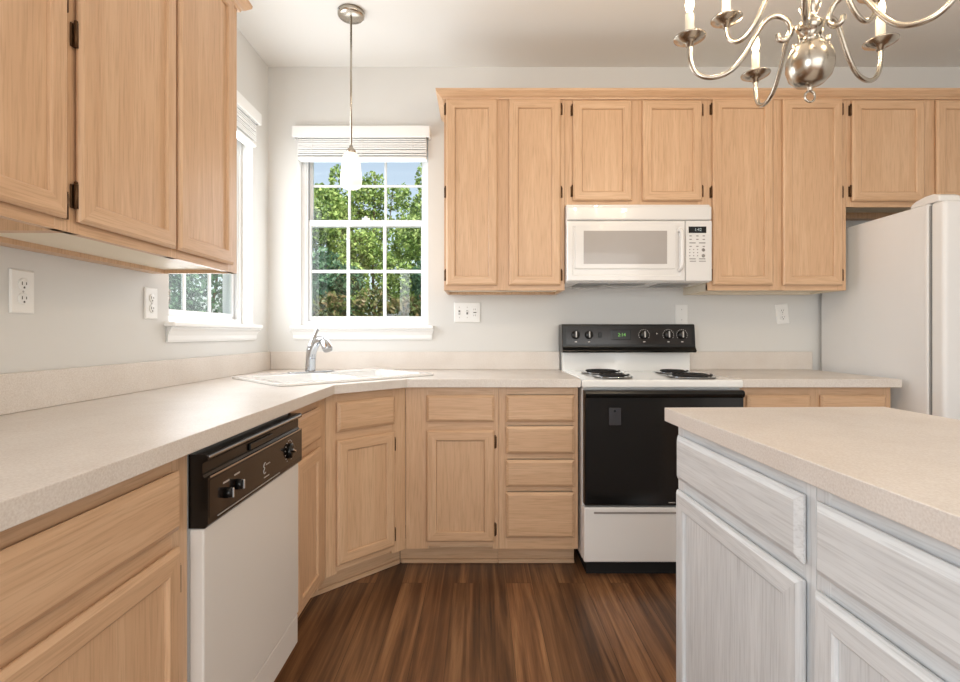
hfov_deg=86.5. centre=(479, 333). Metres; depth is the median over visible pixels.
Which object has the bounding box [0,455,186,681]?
base cabinet
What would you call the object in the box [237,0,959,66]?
ceiling
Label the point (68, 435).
countertop
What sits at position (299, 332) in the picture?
window sill
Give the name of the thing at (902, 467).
countertop
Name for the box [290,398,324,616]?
base cabinet
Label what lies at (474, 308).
receptacle
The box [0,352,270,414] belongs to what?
backsplash
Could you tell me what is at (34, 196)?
upper cabinet
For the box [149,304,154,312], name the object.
receptacle
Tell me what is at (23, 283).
receptacle
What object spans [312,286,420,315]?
brush
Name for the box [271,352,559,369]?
backsplash
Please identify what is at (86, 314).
wall
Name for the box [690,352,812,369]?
backsplash
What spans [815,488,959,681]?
base cabinet
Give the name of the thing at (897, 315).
refrigerator
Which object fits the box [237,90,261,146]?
window blind
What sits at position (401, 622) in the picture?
floor
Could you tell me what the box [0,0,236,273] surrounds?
upper cabinet
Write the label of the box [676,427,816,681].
base cabinet
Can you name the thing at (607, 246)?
microwave oven
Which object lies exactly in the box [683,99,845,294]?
upper cabinet
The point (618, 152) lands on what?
upper cabinet
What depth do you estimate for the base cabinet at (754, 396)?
2.39 m
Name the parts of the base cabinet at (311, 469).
drawer, door, panel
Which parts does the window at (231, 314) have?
sash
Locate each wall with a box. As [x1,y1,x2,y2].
[0,28,267,373]
[268,67,959,370]
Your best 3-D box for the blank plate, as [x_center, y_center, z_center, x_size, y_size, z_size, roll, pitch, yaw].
[1.184,-0.113,2.996,0.074,0.118,0.006,0,0,0]
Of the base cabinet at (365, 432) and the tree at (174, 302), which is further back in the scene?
the tree at (174, 302)
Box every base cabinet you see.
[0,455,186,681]
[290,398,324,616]
[311,388,405,597]
[400,387,498,562]
[498,387,577,562]
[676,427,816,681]
[740,387,889,407]
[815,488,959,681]
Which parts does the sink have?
bowl, bowl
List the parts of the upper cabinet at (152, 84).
panel, door, panel, door, panel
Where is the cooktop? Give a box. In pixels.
[563,371,742,387]
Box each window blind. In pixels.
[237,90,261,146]
[292,126,430,161]
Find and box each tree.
[169,274,222,312]
[312,164,369,314]
[328,171,421,315]
[387,162,421,315]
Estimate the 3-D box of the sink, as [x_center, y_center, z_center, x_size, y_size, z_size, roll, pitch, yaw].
[-0.697,0.286,2.482,0.800,0.178,0.550,0,0,-45]
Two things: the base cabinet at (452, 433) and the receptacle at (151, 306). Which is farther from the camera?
the base cabinet at (452, 433)
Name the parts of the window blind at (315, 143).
head rail, rail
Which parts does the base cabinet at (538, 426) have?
drawer, drawer, drawer, drawer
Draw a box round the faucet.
[287,328,333,373]
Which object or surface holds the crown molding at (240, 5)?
on the upper cabinet at (152, 84)
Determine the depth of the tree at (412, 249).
8.34 m
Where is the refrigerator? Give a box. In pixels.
[822,194,959,419]
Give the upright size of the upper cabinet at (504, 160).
1.020 m
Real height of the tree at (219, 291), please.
4.366 m
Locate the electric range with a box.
[559,324,744,572]
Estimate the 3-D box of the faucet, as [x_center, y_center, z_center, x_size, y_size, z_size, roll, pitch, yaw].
[-0.814,0.083,2.574,0.250,0.226,0.229,0,0,-45]
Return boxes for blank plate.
[675,305,687,323]
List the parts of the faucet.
plate, lever handle, spout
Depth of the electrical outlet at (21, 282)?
1.37 m
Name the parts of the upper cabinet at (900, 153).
panel, door, panel, frame, door, panel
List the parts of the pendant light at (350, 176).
lamp shade, rod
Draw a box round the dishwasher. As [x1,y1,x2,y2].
[187,413,301,681]
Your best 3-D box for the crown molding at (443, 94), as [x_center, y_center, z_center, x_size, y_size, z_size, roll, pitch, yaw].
[1.319,-1.252,2.818,3.099,0.046,0.360,0,0,0]
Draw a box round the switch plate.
[454,302,479,321]
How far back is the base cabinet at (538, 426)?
2.38 m
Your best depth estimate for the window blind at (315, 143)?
2.97 m
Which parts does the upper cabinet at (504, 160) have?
door, panel, panel, door, panel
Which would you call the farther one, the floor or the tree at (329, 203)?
the tree at (329, 203)
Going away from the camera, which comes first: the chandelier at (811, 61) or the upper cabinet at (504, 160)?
the chandelier at (811, 61)
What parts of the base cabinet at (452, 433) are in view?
drawer, door, panel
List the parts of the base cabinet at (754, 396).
drawer, drawer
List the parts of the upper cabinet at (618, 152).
panel, door, door, panel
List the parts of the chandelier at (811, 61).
bulb, arm, arm, bulb, arm, arm, arm, arm, bulb, arm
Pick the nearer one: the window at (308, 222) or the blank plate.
the blank plate
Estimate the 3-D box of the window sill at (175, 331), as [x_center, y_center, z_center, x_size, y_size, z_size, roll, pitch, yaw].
[-1.252,-0.008,2.415,0.105,0.082,0.824,0,0,0]
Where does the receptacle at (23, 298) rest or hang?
attached to the electrical outlet at (21, 282)
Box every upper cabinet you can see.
[0,0,68,231]
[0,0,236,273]
[444,99,564,294]
[565,100,706,205]
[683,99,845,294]
[846,100,959,220]
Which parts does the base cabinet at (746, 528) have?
panel, door, drawer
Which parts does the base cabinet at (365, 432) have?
drawer, door, panel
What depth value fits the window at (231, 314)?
2.74 m
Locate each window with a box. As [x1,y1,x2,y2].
[169,139,240,323]
[302,137,427,325]
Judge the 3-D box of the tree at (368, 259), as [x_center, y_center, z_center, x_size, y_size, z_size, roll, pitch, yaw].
[-2.452,-1.080,11.173,2.753,5.013,2.091,0,0,22]
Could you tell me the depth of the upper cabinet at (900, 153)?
2.67 m
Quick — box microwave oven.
[565,205,711,287]
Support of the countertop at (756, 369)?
on the base cabinet at (754, 396)
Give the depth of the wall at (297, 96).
3.00 m
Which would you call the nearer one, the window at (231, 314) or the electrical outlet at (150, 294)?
the electrical outlet at (150, 294)
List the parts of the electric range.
knob, knob, control panel, storage drawer, knob, oven door, handle, knob, knob, burner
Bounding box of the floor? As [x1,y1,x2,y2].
[274,549,675,681]
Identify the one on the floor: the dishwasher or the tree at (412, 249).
the dishwasher
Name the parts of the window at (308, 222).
sash, sash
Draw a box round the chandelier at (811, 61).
[673,0,955,107]
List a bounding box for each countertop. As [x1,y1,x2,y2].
[0,352,580,531]
[665,407,959,549]
[690,352,901,386]
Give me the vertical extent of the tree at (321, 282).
2.545 m
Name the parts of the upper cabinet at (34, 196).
panel, frame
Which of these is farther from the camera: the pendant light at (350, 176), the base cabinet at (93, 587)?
the pendant light at (350, 176)
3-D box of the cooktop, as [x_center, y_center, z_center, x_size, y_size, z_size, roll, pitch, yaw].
[0.837,0.229,2.625,0.738,0.038,0.590,0,0,0]
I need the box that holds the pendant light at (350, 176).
[337,4,364,189]
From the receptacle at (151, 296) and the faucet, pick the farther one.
the faucet
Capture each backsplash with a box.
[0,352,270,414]
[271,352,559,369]
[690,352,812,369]
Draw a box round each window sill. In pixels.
[164,322,262,341]
[290,326,433,339]
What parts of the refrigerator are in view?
door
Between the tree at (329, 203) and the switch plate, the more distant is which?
the tree at (329, 203)
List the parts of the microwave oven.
door, vent panel, handle, control panel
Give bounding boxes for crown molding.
[233,0,252,11]
[435,88,959,121]
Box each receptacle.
[18,278,28,289]
[18,293,28,304]
[149,294,154,302]
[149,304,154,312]
[472,306,477,317]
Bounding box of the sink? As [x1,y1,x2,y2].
[232,368,433,411]
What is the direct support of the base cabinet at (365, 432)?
on the floor
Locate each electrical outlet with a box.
[9,268,33,313]
[144,287,156,318]
[775,304,788,324]
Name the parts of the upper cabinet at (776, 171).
door, panel, panel, door, panel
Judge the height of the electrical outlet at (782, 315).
0.125 m
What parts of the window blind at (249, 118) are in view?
head rail, rail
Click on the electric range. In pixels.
(629, 374)
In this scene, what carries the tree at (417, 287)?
on the ground

